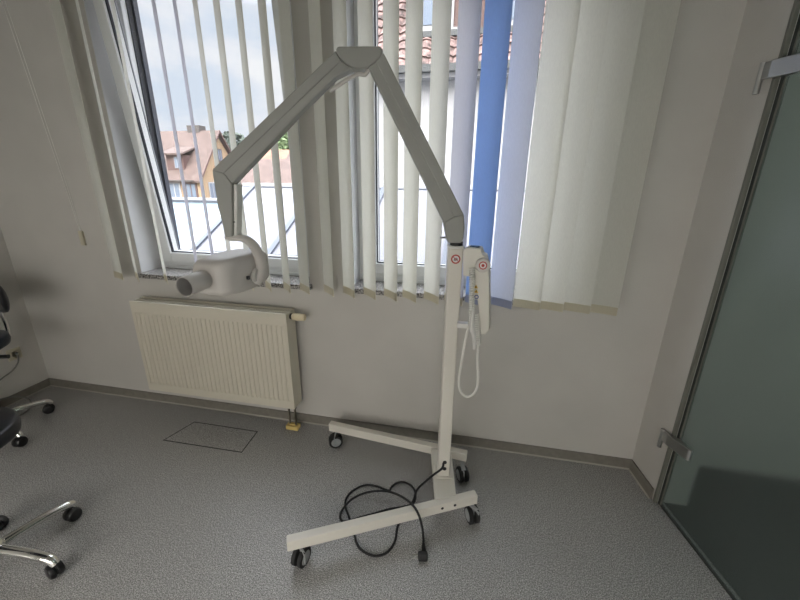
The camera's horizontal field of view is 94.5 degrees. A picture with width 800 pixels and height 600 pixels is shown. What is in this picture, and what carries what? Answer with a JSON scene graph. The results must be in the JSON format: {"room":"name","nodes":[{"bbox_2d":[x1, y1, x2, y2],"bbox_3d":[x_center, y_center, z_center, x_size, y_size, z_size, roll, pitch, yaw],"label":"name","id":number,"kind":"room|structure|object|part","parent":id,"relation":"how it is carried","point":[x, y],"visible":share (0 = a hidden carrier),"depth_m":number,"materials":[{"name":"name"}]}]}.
{"room":"dental clinic","nodes":[
{"label":"dental clinic","id":0,"kind":"room"},
{"bbox_2d":[0,227,48,398],"bbox_3d":[-3.129,-0.058,0.486,0.200,2.750,4.073,4,18,11],"label":"wall","id":1,"kind":"structure","parent":0,"point":[30,370],"depth_m":2.56,"materials":[{"name":"paint"}]},
{"bbox_2d":[5,347,22,361],"bbox_3d":[-2.651,0.372,2.545,0.016,0.080,0.080,4,18,11],"label":"wall socket","id":2,"kind":"object","parent":1,"relation":"attached to","point":[11,352],"visible":0.95,"depth_m":2.54,"materials":[{"name":"beige plastic"}]},
{"bbox_2d":[0,378,50,406],"bbox_3d":[-3.014,1.198,0.978,0.018,0.058,3.873,4,18,11],"label":"baseboard","id":3,"kind":"structure","parent":1,"relation":"attached to","point":[44,384],"depth_m":2.63,"materials":[{"name":"plastic"}]},
{"bbox_2d":[0,386,731,599],"bbox_3d":[0.446,1.516,0.396,7.460,0.120,4.400,4,18,11],"label":"floor","id":4,"kind":"structure","parent":0,"point":[160,519],"depth_m":1.71,"materials":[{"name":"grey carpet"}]},
{"bbox_2d":[0,352,31,415],"bbox_3d":[-2.578,0.577,2.419,0.188,0.351,0.376,-13,23,-36],"label":"cable","id":5,"kind":"object","parent":4,"relation":"on","point":[16,353],"visible":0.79,"depth_m":2.51,"materials":[{"name":"grey plastic"}]},
{"bbox_2d":[0,286,54,446],"bbox_3d":[-2.461,0.398,2.089,0.591,0.898,0.606,4,18,11],"label":"stool","id":6,"kind":"object","parent":4,"relation":"on","point":[19,440],"visible":0.87,"depth_m":2.17,"materials":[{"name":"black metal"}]},
{"bbox_3d":[-2.367,0.331,2.104,0.236,0.027,0.024,-4,19,-13],"label":"height lever","id":7,"kind":"part","parent":6,"relation":"part of","materials":[{"name":"black plastic"}]},
{"bbox_3d":[-2.465,-0.009,2.188,0.386,0.185,0.120,2,18,3],"label":"backrest","id":8,"kind":"part","parent":6,"relation":"part of","materials":[{"name":"black leather"}]},
{"bbox_3d":[-2.481,0.280,2.059,0.452,0.087,0.452,4,18,11],"label":"seat","id":9,"kind":"part","parent":6,"relation":"part of","materials":[{"name":"black leather"}]},
{"bbox_3d":[-2.469,0.149,2.195,0.022,0.307,0.243,2,18,3],"label":"backrest arm","id":10,"kind":"part","parent":6,"relation":"part of","materials":[{"name":"silver metal"}]},
{"bbox_3d":[-2.324,0.753,2.166,0.296,0.063,0.042,5,19,15],"label":"leg","id":11,"kind":"part","parent":6,"relation":"part of","materials":[{"name":"silver metal"}]},
{"bbox_3d":[-2.392,0.695,2.342,0.042,0.063,0.296,12,21,32],"label":"leg","id":12,"kind":"part","parent":6,"relation":"part of","materials":[{"name":"silver metal"}]},
{"bbox_2d":[0,407,81,579],"bbox_3d":[-1.618,0.614,1.327,0.515,0.978,0.536,-9,21,-28],"label":"stool","id":13,"kind":"object","parent":4,"relation":"on","point":[10,420],"visible":1,"depth_m":1.44,"materials":[{"name":"silver metal"}]},
{"bbox_3d":[-1.597,0.514,1.304,0.380,0.087,0.380,4,18,11],"label":"seat","id":14,"kind":"part","parent":13,"relation":"part of","materials":[{"name":"black leather"}]},
{"bbox_3d":[-1.453,0.998,1.444,0.259,0.063,0.042,3,18,6],"label":"leg","id":15,"kind":"part","parent":13,"relation":"part of","materials":[{"name":"silver metal"}]},
{"bbox_3d":[-1.539,0.950,1.589,0.042,0.063,0.259,9,20,23],"label":"leg","id":16,"kind":"part","parent":13,"relation":"part of","materials":[{"name":"silver metal"}]},
{"bbox_2d":[163,422,257,452],"bbox_3d":[-1.143,0.829,2.255,0.521,0.003,0.196,4,18,11],"label":"floor hatch","id":17,"kind":"object","parent":4,"relation":"in","point":[196,433],"visible":1,"depth_m":2.25,"materials":[{"name":"grey plastic"}]},
{"bbox_2d":[175,46,490,568],"bbox_3d":[-0.192,0.070,1.518,1.160,1.918,0.781,4,18,11],"label":"mobile dental x-ray","id":18,"kind":"object","parent":4,"relation":"on","point":[230,272],"visible":1,"depth_m":1.43,"materials":[{"name":"beige metal"}]},
{"bbox_3d":[-0.443,-0.658,1.324,0.485,0.389,0.058,1,18,0],"label":"arm","id":19,"kind":"part","parent":18,"relation":"part of","materials":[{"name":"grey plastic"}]},
{"bbox_3d":[-0.423,-0.639,1.330,0.521,0.424,0.052,1,18,0],"label":"arm","id":20,"kind":"part","parent":18,"relation":"part of","materials":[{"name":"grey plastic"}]},
{"bbox_3d":[-0.051,0.940,1.593,0.836,0.049,0.036,-5,19,-16],"label":"rail","id":21,"kind":"part","parent":18,"relation":"part of","materials":[{"name":"beige metal"}]},
{"bbox_3d":[-0.030,0.784,2.071,0.804,0.049,0.036,6,19,17],"label":"rail","id":22,"kind":"part","parent":18,"relation":"part of","materials":[{"name":"beige metal"}]},
{"bbox_3d":[0.067,-0.561,1.349,0.350,0.566,0.052,1,18,0],"label":"arm","id":23,"kind":"part","parent":18,"relation":"part of","materials":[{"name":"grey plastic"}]},
{"bbox_3d":[0.081,-0.579,1.343,0.327,0.531,0.058,1,18,0],"label":"arm","id":24,"kind":"part","parent":18,"relation":"part of","materials":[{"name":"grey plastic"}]},
{"bbox_3d":[0.209,0.840,1.806,0.080,0.006,0.080,1,18,0],"label":"foot plate","id":25,"kind":"part","parent":18,"relation":"part of","materials":[{"name":"beige metal"}]},
{"bbox_3d":[0.279,-0.009,1.440,0.037,0.243,0.024,4,18,11],"label":"coiled cord","id":26,"kind":"part","parent":18,"relation":"part of","materials":[{"name":"white plastic"}]},
{"bbox_3d":[0.308,0.117,1.469,0.033,0.138,0.019,4,18,11],"label":"coiled cord","id":27,"kind":"part","parent":18,"relation":"part of","materials":[{"name":"white plastic"}]},
{"bbox_2d":[0,0,746,458],"bbox_3d":[-0.685,-0.579,2.149,4.280,2.750,0.330,4,18,11],"label":"wall","id":28,"kind":"structure","parent":0,"point":[565,380],"depth_m":2.06,"materials":[{"name":"paint"}]},
{"bbox_2d":[83,0,311,289],"bbox_3d":[-1.018,-0.933,2.113,1.154,1.680,0.398,4,18,11],"label":"window","id":29,"kind":"structure","parent":28,"relation":"in","point":[178,262],"depth_m":2.15,"materials":[{"name":"white plastic"}]},
{"bbox_3d":[-1.047,-0.138,2.266,1.154,0.028,0.190,4,18,11],"label":"sill","id":30,"kind":"part","parent":29,"relation":"part of","materials":[{"name":"stone"}]},
{"bbox_2d":[1,0,680,315],"bbox_3d":[-0.497,-0.860,1.746,3.160,1.722,0.116,5,19,12],"label":"vertical blind","id":31,"kind":"object","parent":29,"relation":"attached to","point":[603,65],"visible":0.78,"depth_m":1.63,"materials":[{"name":"white fabric"}]},
{"bbox_3d":[-2.007,-1.086,2.044,0.029,1.415,0.093,10,20,27],"label":"pull cord","id":32,"kind":"part","parent":31,"relation":"part of","materials":[{"name":"white plastic"}]},
{"bbox_2d":[129,296,305,430],"bbox_3d":[-1.081,0.405,2.290,1.113,0.786,0.102,4,18,11],"label":"radiator","id":33,"kind":"object","parent":28,"relation":"attached to","point":[244,353],"visible":1,"depth_m":2.21,"materials":[{"name":"beige metal"}]},
{"bbox_2d":[129,296,293,315],"bbox_3d":[-1.120,0.033,2.178,1.025,0.010,0.102,4,18,11],"label":"grille","id":34,"kind":"object","parent":33,"relation":"attached to","point":[145,301],"depth_m":2.16,"materials":[{"name":"beige metal"}]},
{"bbox_3d":[-0.622,0.356,2.175,0.005,0.605,0.101,4,18,11],"label":"panel","id":35,"kind":"part","parent":33,"relation":"part of","materials":[{"name":"beige metal"}]},
{"bbox_3d":[-0.569,0.096,2.079,0.076,0.042,0.043,4,18,11],"label":"thermostat knob","id":36,"kind":"part","parent":33,"relation":"part of","materials":[{"name":"beige plastic"}]},
{"bbox_2d":[49,378,631,469],"bbox_3d":[-0.684,0.757,2.397,3.980,0.058,0.018,4,18,11],"label":"baseboard","id":37,"kind":"structure","parent":28,"relation":"attached to","point":[531,450],"depth_m":2.31,"materials":[{"name":"plastic"}]},
{"bbox_2d":[346,0,516,304],"bbox_3d":[0.323,-0.835,1.853,1.154,1.680,0.398,4,18,11],"label":"window","id":38,"kind":"structure","parent":28,"relation":"in","point":[351,5],"depth_m":1.99,"materials":[{"name":"white plastic"}]},
{"bbox_3d":[0.295,-0.040,2.006,1.154,0.028,0.190,4,18,11],"label":"sill","id":39,"kind":"part","parent":38,"relation":"part of","materials":[{"name":"stone"}]},
{"bbox_2d":[632,0,799,499],"bbox_3d":[1.345,-0.344,1.491,0.180,2.750,0.215,4,18,11],"label":"wall","id":40,"kind":"structure","parent":0,"point":[764,23],"depth_m":1.51,"materials":[{"name":"paint"}]},
{"bbox_2d":[628,460,653,498],"bbox_3d":[1.251,0.928,1.930,0.018,0.058,0.207,2,18,4],"label":"baseboard","id":41,"kind":"structure","parent":40,"relation":"attached to","point":[644,484],"depth_m":1.91,"materials":[{"name":"plastic"}]},
{"bbox_2d":[653,0,799,502],"bbox_3d":[1.268,-0.313,1.394,0.016,2.750,0.016,4,18,11],"label":"trim","id":42,"kind":"structure","parent":40,"relation":"attached to","point":[795,10],"depth_m":1.41,"materials":[{"name":"grey metal"}]},
{"bbox_2d":[656,14,799,599],"bbox_3d":[1.263,0.117,0.560,0.056,2.448,1.946,0,18,0],"label":"door","id":43,"kind":"structure","parent":40,"relation":"in","point":[731,486],"depth_m":1.32,"materials":[{"name":"grey"}]},
{"label":"outside","id":44,"kind":"structure","parent":0,"visible":0},
{"bbox_3d":[0.455,4.564,4.071,180.000,0.200,185.000,4,18,11],"label":"ground","id":45,"kind":"structure","parent":44,"visible":0},
{"bbox_2d":[172,197,217,246],"bbox_3d":[-4.587,1.125,5.740,4.000,5.205,1.850,4,18,11],"label":"glass canopy","id":46,"kind":"object","parent":45,"relation":"on","point":[196,207],"visible":0.02,"depth_m":5.20,"materials":[{"name":"grey"}]},
{"bbox_3d":[-4.395,-1.550,5.719,4.000,0.045,0.050,4,18,11],"label":"rail","id":47,"kind":"part","parent":46,"relation":"part of","materials":[{"name":"grey metal"}]},
{"bbox_2d":[160,125,230,197],"bbox_3d":[-22.787,-11.734,36.685,12.470,10.050,7.100,4,18,11],"label":"house","id":48,"kind":"structure","parent":45,"relation":"on","point":[185,138],"depth_m":33.50,"materials":[{"name":"brown tile"}]},
{"bbox_3d":[-20.288,-9.713,33.400,0.900,1.500,0.030,4,18,11],"label":"pane","id":49,"kind":"part","parent":48,"relation":"part of","materials":[{"name":"blue"}]},
{"bbox_3d":[-19.802,-12.214,32.857,0.450,0.850,0.030,4,18,11],"label":"pane","id":50,"kind":"part","parent":48,"relation":"part of","materials":[{"name":"blue"}]},
{"bbox_3d":[-18.624,-9.591,33.078,0.900,1.500,0.030,4,18,11],"label":"pane","id":51,"kind":"part","parent":48,"relation":"part of","materials":[{"name":"blue"}]},
{"bbox_3d":[-17.340,-10.169,34.398,0.030,1.300,0.800,4,18,11],"label":"pane","id":52,"kind":"part","parent":48,"relation":"part of","materials":[{"name":"blue"}]},
{"bbox_2d":[222,131,245,149],"bbox_3d":[-18.381,-13.544,41.844,4.442,10.361,4.376,4,18,11],"label":"tree","id":53,"kind":"object","parent":45,"relation":"on","point":[239,137],"visible":0.11,"depth_m":39.73,"materials":[{"name":"green plant"}]},
{"bbox_2d":[241,159,284,185],"bbox_3d":[-9.291,-6.808,27.297,3.170,6.780,5.900,4,18,11],"label":"house","id":54,"kind":"structure","parent":45,"relation":"on","point":[265,165],"depth_m":25.32,"materials":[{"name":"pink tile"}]},
{"bbox_2d":[262,150,289,158],"bbox_3d":[-12.001,-12.613,42.214,5.770,8.480,7.100,4,18,11],"label":"house","id":55,"kind":"structure","parent":45,"relation":"on","point":[283,154],"depth_m":40.46,"materials":[{"name":"brown"}]},
{"bbox_2d":[270,132,288,149],"bbox_3d":[-15.022,-16.292,48.371,5.555,11.584,5.498,4,18,11],"label":"tree","id":56,"kind":"object","parent":45,"relation":"on","point":[283,144],"visible":0.18,"depth_m":45.90,"materials":[{"name":"green plant"}]},
{"bbox_2d":[269,153,291,182],"bbox_3d":[-5.447,-5.939,24.274,3.170,7.080,6.300,4,18,11],"label":"house","id":57,"kind":"structure","parent":45,"relation":"on","point":[285,168],"depth_m":21.95,"materials":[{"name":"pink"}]},
{"bbox_2d":[180,183,525,266],"bbox_3d":[-0.062,1.362,4.806,5.250,5.420,2.700,4,18,11],"label":"glass roof","id":58,"kind":"structure","parent":45,"relation":"on","point":[201,239],"depth_m":4.63,"materials":[{"name":"grey glass"}]},
{"bbox_3d":[-1.954,-0.666,4.450,0.930,1.270,2.500,4,18,11],"label":"roof pane","id":59,"kind":"part","parent":58,"relation":"part of","materials":[{"name":"clear glass"}]},
{"bbox_3d":[-0.974,-0.594,4.260,0.950,1.270,2.500,4,18,11],"label":"roof pane","id":60,"kind":"part","parent":58,"relation":"part of","materials":[{"name":"clear glass"}]},
{"bbox_3d":[0.010,-0.522,4.070,0.940,1.270,2.500,4,18,11],"label":"roof pane","id":61,"kind":"part","parent":58,"relation":"part of","materials":[{"name":"clear glass"}]},
{"bbox_3d":[0.989,-0.451,3.880,0.940,1.270,2.500,4,18,11],"label":"roof pane","id":62,"kind":"part","parent":58,"relation":"part of","materials":[{"name":"clear glass"}]},
{"bbox_2d":[378,0,545,185],"bbox_3d":[3.140,-2.640,8.638,7.706,10.700,5.040,4,18,11],"label":"neighbouring building","id":63,"kind":"structure","parent":45,"relation":"on","point":[427,4],"depth_m":6.52,"materials":[{"name":"white paint"}]},
{"bbox_3d":[0.640,-5.377,6.252,0.470,1.220,0.020,4,18,11],"label":"pane","id":64,"kind":"part","parent":63,"relation":"part of","materials":[{"name":"blue"}]},
{"bbox_3d":[1.105,-4.612,6.388,1.880,0.090,0.140,4,18,11],"label":"dormer sill","id":65,"kind":"part","parent":63,"relation":"part of","materials":[{"name":"grey metal"}]},
{"bbox_3d":[1.732,-5.297,6.040,0.470,1.220,0.020,4,18,11],"label":"pane","id":66,"kind":"part","parent":63,"relation":"part of","materials":[{"name":"blue"}]}
]}

